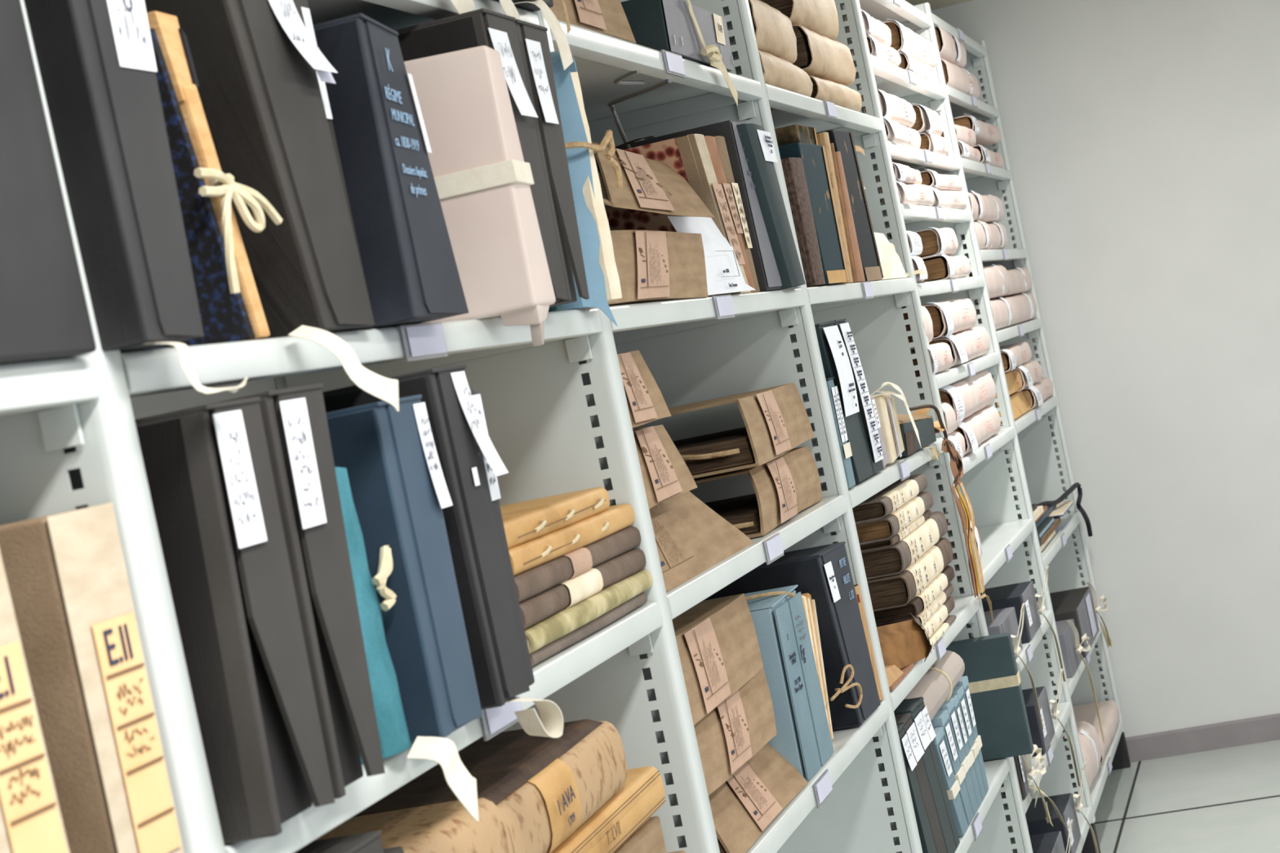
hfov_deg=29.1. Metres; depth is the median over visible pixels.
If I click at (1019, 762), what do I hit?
box
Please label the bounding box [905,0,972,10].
ceiling
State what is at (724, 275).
sheet
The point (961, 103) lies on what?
steel shelf
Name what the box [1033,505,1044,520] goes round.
envelope
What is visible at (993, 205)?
wrapped bundle
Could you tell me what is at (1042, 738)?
box
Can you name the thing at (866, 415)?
case
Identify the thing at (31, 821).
book
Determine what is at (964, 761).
case
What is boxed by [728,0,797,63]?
bundle
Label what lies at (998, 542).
steel shelf
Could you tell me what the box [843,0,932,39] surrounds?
steel shelf
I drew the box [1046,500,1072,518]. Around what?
folder
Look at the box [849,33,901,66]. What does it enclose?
wrapped bundle
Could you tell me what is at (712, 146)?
book
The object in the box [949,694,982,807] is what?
case
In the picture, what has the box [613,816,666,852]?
kraft box
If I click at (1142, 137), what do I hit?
wall
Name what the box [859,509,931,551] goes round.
volume
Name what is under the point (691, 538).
kraft box
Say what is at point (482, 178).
box
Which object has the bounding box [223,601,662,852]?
steel shelf
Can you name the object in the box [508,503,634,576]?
volume
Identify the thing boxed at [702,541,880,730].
box
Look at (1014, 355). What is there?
wrapped bundle
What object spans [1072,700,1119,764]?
parcel
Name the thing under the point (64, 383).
steel shelf
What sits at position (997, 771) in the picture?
steel shelf
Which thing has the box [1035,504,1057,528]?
folder
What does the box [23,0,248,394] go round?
box
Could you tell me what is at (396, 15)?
steel shelf
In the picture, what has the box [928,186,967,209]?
wrapped bundle
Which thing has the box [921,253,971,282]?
wrapped bundle
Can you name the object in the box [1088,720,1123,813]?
steel shelf
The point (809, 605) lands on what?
bundle
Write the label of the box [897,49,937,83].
wrapped bundle
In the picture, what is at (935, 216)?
steel shelf
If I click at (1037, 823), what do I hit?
box
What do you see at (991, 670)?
case
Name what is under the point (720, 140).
book
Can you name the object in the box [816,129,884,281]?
book
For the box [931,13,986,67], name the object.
steel shelf
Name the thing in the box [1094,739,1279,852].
floor
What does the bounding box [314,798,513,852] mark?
volume
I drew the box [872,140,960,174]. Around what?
steel shelf
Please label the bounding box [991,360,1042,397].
wrapped bundle
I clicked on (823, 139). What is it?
register
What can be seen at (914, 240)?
wrapped bundle
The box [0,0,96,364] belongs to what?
box
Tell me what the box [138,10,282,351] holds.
document folder
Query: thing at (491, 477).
box
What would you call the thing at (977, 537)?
wrapped bundle
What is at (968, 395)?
wrapped bundle
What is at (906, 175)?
wrapped bundle
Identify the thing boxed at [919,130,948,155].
wrapped bundle
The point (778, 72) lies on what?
bundle
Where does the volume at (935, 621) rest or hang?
on the volume at (947, 623)
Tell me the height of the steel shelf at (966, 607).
0.058 m
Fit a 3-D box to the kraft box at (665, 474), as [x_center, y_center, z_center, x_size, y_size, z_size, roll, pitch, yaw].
[-0.095,0.071,3.149,0.283,0.094,0.321,-11,1,15]
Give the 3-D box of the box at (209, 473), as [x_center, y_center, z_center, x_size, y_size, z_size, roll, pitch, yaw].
[-0.391,0.156,1.790,0.275,0.302,0.118,-11,1,15]
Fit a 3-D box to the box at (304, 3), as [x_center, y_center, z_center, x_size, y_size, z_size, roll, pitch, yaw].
[-0.384,-0.208,2.172,0.253,0.297,0.044,-11,1,15]
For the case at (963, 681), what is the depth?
4.92 m
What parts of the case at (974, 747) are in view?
lid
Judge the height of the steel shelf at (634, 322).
0.058 m
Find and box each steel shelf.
[0,355,100,452]
[120,307,602,419]
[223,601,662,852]
[306,0,539,30]
[549,19,763,137]
[608,288,805,344]
[666,494,847,619]
[746,700,889,852]
[750,83,882,148]
[807,277,915,311]
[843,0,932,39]
[848,436,944,508]
[854,53,946,111]
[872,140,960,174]
[884,203,971,235]
[889,595,980,711]
[904,275,985,307]
[920,351,1000,404]
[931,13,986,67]
[938,84,999,124]
[938,426,1015,489]
[954,757,1012,852]
[960,157,1011,190]
[960,518,1034,591]
[966,248,1027,273]
[995,318,1041,342]
[1000,395,1057,433]
[1005,702,1071,828]
[1015,609,1053,674]
[1028,511,1080,582]
[1053,619,1102,702]
[1075,807,1093,852]
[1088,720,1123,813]
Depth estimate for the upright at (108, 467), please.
1.67 m
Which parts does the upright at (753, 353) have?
panel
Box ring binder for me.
[736,123,805,290]
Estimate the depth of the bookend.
3.60 m
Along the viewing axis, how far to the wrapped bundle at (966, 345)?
5.96 m
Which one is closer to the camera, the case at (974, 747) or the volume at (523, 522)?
the volume at (523, 522)
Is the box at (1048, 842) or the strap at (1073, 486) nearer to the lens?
the box at (1048, 842)
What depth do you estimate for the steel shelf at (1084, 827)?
6.39 m
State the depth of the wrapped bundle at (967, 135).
6.78 m
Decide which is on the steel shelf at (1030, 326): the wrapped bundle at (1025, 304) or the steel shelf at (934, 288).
the wrapped bundle at (1025, 304)
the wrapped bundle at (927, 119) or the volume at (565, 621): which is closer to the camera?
the volume at (565, 621)
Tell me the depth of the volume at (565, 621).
2.60 m
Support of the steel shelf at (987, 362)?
attached to the upright at (988, 486)
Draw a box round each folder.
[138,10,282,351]
[334,466,411,763]
[550,50,622,325]
[854,145,926,279]
[869,382,921,464]
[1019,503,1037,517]
[1025,516,1061,545]
[1026,530,1055,554]
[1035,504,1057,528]
[1035,506,1047,523]
[1036,516,1053,539]
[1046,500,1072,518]
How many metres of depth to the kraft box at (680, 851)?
2.81 m
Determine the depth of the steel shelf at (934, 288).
5.93 m
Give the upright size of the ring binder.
0.261 m
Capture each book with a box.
[0,502,184,852]
[0,552,70,852]
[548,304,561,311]
[593,120,782,292]
[594,133,751,297]
[703,135,755,293]
[714,135,759,292]
[777,142,848,286]
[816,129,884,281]
[853,584,883,700]
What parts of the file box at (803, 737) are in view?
panel, panel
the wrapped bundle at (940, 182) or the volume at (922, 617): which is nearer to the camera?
the volume at (922, 617)
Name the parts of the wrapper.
cord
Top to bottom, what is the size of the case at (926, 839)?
0.285 m
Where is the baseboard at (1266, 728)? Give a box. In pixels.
[1125,713,1279,762]
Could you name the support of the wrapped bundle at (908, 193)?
on the steel shelf at (935, 216)
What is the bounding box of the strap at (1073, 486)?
[1036,482,1093,537]
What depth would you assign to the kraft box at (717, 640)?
3.23 m
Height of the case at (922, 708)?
0.288 m
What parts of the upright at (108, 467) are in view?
panel, panel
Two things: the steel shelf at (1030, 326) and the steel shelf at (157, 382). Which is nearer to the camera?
the steel shelf at (157, 382)
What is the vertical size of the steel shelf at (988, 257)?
0.058 m
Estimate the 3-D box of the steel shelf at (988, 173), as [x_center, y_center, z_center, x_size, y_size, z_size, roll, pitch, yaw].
[0.817,-0.695,7.200,0.422,0.058,1.214,-11,1,15]
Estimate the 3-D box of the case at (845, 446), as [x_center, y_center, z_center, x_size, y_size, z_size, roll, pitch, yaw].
[0.231,0.032,4.210,0.244,0.189,0.066,-11,1,15]
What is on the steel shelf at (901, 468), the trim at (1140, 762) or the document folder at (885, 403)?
the document folder at (885, 403)
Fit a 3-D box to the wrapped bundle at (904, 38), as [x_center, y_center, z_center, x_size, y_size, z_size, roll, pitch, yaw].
[0.579,-0.935,6.208,0.270,0.082,0.631,-11,1,15]
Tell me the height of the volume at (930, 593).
0.034 m
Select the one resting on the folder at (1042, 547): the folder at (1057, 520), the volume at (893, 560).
the folder at (1057, 520)
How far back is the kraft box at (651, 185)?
3.27 m
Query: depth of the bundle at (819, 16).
4.75 m
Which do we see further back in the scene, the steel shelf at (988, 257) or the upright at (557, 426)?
the steel shelf at (988, 257)
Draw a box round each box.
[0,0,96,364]
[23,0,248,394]
[134,396,335,844]
[137,383,385,802]
[144,0,399,411]
[294,830,383,852]
[299,0,373,331]
[312,13,468,329]
[322,364,563,737]
[325,394,482,822]
[382,846,404,852]
[395,8,568,302]
[404,45,555,346]
[450,0,573,70]
[470,391,534,686]
[498,18,589,316]
[549,0,635,43]
[591,141,714,217]
[607,230,707,306]
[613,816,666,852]
[617,350,671,427]
[632,424,697,509]
[648,490,754,591]
[667,382,814,478]
[668,850,685,852]
[671,593,763,725]
[693,445,822,537]
[693,667,777,795]
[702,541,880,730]
[708,742,808,852]
[743,584,834,781]
[968,602,1044,729]
[980,565,1066,682]
[1002,752,1053,826]
[1013,818,1073,852]
[1022,668,1080,786]
[1022,744,1068,831]
[1025,761,1098,852]
[1036,582,1112,657]
[1044,618,1105,744]
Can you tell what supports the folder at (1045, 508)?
on the folder at (1050, 508)
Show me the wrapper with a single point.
(936, 686)
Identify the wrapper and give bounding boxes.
[903,650,964,721]
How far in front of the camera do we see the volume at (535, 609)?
2.61 m
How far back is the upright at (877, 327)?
5.33 m
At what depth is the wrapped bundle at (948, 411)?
5.43 m
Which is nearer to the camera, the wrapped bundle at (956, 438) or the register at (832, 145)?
the register at (832, 145)
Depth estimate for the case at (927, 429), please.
4.99 m
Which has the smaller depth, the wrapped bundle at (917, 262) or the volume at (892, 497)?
the volume at (892, 497)
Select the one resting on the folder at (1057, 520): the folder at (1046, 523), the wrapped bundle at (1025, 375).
the folder at (1046, 523)
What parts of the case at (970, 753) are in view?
lid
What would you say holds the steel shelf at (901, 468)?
attached to the upright at (877, 327)
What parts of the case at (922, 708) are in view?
lid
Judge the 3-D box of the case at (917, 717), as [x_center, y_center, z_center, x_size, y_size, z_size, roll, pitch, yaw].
[0.412,0.652,4.411,0.246,0.290,0.176,-11,1,15]
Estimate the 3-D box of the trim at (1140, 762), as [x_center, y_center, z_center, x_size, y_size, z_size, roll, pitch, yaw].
[0.470,1.386,3.551,0.008,0.002,8.890,-11,1,15]
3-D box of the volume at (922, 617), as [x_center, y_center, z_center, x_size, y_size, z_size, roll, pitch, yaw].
[0.443,0.377,4.830,0.286,0.024,0.550,-11,1,15]
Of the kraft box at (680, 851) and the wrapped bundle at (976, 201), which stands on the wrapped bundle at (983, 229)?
the wrapped bundle at (976, 201)
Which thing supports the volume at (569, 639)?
on the steel shelf at (633, 630)
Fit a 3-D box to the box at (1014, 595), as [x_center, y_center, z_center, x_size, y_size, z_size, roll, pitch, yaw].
[0.888,0.537,6.170,0.310,0.298,0.309,-11,1,15]
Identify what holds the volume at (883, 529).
on the volume at (912, 526)
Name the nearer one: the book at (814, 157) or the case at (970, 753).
the book at (814, 157)
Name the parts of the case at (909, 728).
lid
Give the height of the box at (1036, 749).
0.305 m
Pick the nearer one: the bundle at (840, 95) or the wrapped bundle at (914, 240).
the bundle at (840, 95)
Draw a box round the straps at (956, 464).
[941,436,993,622]
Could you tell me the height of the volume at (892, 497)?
0.036 m
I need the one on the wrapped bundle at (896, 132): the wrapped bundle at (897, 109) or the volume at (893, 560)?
the wrapped bundle at (897, 109)
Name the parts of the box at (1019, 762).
panel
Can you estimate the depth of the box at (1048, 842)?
5.77 m
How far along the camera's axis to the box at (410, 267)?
2.18 m
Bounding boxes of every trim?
[1094,795,1279,823]
[1113,760,1141,852]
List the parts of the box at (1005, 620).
panel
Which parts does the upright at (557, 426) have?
panel, panel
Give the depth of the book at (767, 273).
3.81 m
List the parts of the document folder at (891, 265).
cord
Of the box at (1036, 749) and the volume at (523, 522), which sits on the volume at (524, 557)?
the volume at (523, 522)
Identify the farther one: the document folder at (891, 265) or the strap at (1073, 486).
the strap at (1073, 486)
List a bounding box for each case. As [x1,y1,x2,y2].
[621,0,737,105]
[794,320,873,483]
[804,376,855,488]
[822,318,884,474]
[870,396,888,467]
[876,724,937,852]
[893,702,956,852]
[894,712,946,852]
[897,404,947,460]
[899,697,959,848]
[931,709,973,825]
[933,726,968,836]
[938,697,978,816]
[946,631,1033,761]
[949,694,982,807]
[951,685,986,799]
[955,675,988,793]
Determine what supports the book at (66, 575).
on the steel shelf
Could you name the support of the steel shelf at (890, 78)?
attached to the upright at (988, 486)
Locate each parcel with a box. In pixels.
[1066,721,1102,794]
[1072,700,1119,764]
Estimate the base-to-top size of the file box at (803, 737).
0.265 m
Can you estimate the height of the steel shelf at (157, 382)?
0.058 m
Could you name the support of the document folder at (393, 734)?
on the steel shelf at (633, 630)
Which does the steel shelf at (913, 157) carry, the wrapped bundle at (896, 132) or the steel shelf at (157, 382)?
the wrapped bundle at (896, 132)
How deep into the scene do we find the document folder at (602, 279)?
2.83 m
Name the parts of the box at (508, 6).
brown cord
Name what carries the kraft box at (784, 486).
on the steel shelf at (768, 548)
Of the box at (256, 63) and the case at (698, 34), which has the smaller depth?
the box at (256, 63)
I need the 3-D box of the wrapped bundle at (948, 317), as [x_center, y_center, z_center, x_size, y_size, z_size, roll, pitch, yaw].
[0.649,-0.245,5.954,0.274,0.085,0.646,-11,1,15]
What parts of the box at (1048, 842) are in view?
panel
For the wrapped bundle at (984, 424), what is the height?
0.075 m
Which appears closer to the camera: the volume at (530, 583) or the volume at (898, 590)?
the volume at (530, 583)
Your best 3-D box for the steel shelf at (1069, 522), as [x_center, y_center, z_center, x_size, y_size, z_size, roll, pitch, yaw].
[1.039,0.378,7.222,0.422,0.058,1.214,-11,1,15]
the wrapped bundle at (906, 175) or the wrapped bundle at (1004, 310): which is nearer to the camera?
the wrapped bundle at (906, 175)
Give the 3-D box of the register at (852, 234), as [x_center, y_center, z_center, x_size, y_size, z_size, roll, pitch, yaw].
[0.317,-0.388,4.765,0.185,0.256,0.094,-11,1,15]
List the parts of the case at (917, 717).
lid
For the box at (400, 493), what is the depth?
2.04 m
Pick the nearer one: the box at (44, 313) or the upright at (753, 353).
the box at (44, 313)
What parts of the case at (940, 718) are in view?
lid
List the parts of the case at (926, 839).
lid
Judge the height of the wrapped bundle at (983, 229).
0.083 m
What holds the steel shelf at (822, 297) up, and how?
attached to the upright at (877, 327)
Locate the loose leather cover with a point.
(903, 644)
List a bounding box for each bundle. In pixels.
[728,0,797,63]
[737,49,813,110]
[760,0,838,39]
[791,24,856,85]
[800,593,862,740]
[808,75,862,111]
[845,9,891,46]
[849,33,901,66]
[861,88,915,128]
[869,115,920,148]
[876,162,922,184]
[880,179,933,206]
[882,18,937,67]
[889,231,922,255]
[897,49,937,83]
[902,305,933,349]
[910,102,943,135]
[911,255,928,283]
[911,342,953,376]
[914,226,958,258]
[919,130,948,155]
[920,168,963,191]
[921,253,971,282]
[922,297,976,339]
[927,402,960,435]
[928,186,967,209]
[928,326,990,368]
[934,26,966,68]
[937,431,965,466]
[938,369,995,422]
[940,57,980,98]
[942,124,976,146]
[946,140,981,161]
[947,518,982,579]
[952,113,1001,146]
[953,405,1000,454]
[962,220,992,249]
[968,190,986,222]
[970,264,1010,302]
[971,144,1004,168]
[975,267,1031,300]
[976,194,1004,223]
[976,297,1017,329]
[986,222,1008,249]
[990,292,1036,324]
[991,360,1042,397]
[996,377,1053,422]
[999,342,1031,372]
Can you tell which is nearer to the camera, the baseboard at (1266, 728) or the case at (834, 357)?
the case at (834, 357)
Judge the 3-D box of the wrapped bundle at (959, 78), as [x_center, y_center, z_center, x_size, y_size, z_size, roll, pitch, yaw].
[0.805,-0.967,7.054,0.268,0.087,0.690,-11,1,15]
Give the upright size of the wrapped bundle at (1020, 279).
0.078 m
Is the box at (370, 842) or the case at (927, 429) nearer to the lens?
the box at (370, 842)
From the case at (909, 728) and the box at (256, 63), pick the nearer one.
the box at (256, 63)
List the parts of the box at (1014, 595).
panel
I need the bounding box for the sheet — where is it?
[666,216,755,295]
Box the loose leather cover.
[876,613,932,691]
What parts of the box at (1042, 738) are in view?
panel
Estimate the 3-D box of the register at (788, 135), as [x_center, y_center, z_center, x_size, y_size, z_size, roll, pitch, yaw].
[0.253,-0.395,4.601,0.183,0.303,0.184,-11,1,15]
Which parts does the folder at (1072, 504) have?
paper strip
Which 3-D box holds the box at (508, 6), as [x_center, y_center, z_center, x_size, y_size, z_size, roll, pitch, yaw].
[-0.277,-0.526,2.717,0.274,0.318,0.431,-11,1,15]
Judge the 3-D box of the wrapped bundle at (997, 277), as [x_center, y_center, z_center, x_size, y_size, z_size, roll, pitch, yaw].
[0.874,-0.383,6.880,0.268,0.094,0.575,-11,1,15]
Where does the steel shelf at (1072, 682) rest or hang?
attached to the upright at (1037, 446)
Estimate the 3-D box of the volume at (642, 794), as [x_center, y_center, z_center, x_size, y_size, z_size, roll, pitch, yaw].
[-0.162,0.448,2.594,0.298,0.056,0.420,-11,1,15]
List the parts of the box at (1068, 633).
panel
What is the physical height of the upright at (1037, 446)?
2.335 m
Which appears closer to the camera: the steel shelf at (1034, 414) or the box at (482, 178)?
the box at (482, 178)
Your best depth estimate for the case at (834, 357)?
4.25 m
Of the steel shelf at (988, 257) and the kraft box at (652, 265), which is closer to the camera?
the kraft box at (652, 265)
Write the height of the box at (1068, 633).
0.372 m
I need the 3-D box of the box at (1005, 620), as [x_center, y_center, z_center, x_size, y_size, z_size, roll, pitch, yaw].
[0.790,0.583,5.783,0.290,0.298,0.325,-11,1,15]
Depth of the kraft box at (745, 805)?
3.23 m
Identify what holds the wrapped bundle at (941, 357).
on the steel shelf at (987, 362)
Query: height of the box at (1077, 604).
0.219 m
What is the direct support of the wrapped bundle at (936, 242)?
on the wrapped bundle at (942, 266)
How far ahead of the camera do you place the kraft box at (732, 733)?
3.18 m
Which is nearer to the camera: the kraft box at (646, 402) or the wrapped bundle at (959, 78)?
the kraft box at (646, 402)
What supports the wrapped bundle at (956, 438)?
on the steel shelf at (1001, 440)
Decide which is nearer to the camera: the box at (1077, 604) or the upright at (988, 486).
the upright at (988, 486)
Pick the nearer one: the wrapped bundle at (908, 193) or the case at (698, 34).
the case at (698, 34)
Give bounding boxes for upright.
[0,0,225,852]
[273,9,719,852]
[587,0,922,852]
[792,0,1032,852]
[900,2,1100,852]
[962,40,1130,770]
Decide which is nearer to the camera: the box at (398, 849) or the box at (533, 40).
the box at (398, 849)
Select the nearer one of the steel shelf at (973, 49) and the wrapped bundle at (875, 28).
the wrapped bundle at (875, 28)
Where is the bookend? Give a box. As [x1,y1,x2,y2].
[607,70,671,148]
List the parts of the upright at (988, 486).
panel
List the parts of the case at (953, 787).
lid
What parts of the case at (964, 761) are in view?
lid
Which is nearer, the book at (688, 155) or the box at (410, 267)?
the box at (410, 267)
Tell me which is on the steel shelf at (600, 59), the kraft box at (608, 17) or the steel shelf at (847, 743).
the kraft box at (608, 17)
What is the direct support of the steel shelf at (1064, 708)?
attached to the upright at (988, 486)
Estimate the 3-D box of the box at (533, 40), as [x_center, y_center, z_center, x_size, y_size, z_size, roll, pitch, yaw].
[-0.214,-0.261,2.691,0.276,0.303,0.124,-11,1,15]
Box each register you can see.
[774,124,817,146]
[780,157,825,287]
[816,132,853,284]
[830,142,857,283]
[835,151,865,283]
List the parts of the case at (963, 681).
lid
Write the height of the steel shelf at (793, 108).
0.058 m
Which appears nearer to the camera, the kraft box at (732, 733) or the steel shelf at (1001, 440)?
the kraft box at (732, 733)
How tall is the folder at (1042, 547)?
0.023 m
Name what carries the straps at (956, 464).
hanging from the steel shelf at (901, 468)
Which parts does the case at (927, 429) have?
lid, leather cord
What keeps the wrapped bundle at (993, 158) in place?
on the steel shelf at (988, 173)
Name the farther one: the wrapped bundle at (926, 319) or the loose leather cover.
the wrapped bundle at (926, 319)
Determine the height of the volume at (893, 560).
0.054 m
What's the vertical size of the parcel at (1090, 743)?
0.145 m
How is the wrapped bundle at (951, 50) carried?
on the wrapped bundle at (959, 78)
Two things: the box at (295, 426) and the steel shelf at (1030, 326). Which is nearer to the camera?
the box at (295, 426)
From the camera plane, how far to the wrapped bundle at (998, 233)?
7.10 m
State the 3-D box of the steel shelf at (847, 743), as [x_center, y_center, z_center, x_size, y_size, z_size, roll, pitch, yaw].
[0.067,0.565,3.569,0.422,0.058,1.214,-11,1,15]
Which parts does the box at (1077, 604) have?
panel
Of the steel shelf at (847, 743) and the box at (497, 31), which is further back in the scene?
the steel shelf at (847, 743)
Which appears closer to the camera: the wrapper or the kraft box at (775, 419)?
the kraft box at (775, 419)
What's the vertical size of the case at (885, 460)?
0.131 m
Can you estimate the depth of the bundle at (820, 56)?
4.78 m
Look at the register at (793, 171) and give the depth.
4.23 m
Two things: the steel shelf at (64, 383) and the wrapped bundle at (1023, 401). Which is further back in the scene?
the wrapped bundle at (1023, 401)
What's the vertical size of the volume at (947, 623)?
0.022 m
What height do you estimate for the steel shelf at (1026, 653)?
0.058 m
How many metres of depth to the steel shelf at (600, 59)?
3.76 m
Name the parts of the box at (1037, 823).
panel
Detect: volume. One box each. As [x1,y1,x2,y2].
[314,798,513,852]
[351,719,626,852]
[499,486,609,548]
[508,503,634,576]
[514,526,640,602]
[519,548,646,629]
[524,569,653,653]
[529,591,647,666]
[551,766,665,852]
[835,490,933,544]
[852,474,928,524]
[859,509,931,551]
[861,511,947,579]
[866,537,953,611]
[873,565,954,625]
[875,582,953,626]
[921,595,955,639]
[928,614,956,651]
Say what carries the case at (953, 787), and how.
on the steel shelf at (997, 771)
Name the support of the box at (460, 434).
on the steel shelf at (633, 630)
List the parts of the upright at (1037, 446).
panel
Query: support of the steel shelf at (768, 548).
attached to the upright at (753, 353)
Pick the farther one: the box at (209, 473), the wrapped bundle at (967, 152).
the wrapped bundle at (967, 152)
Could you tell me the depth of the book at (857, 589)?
4.08 m
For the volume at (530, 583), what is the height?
0.028 m
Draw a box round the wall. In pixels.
[931,0,1279,737]
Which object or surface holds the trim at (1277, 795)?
on the floor
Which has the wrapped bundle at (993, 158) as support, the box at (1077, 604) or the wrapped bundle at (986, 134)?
the wrapped bundle at (986, 134)
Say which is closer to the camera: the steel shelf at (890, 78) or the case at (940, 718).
the case at (940, 718)
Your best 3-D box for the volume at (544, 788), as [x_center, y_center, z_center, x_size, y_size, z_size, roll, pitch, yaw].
[-0.203,0.388,2.493,0.308,0.094,0.417,-11,1,15]

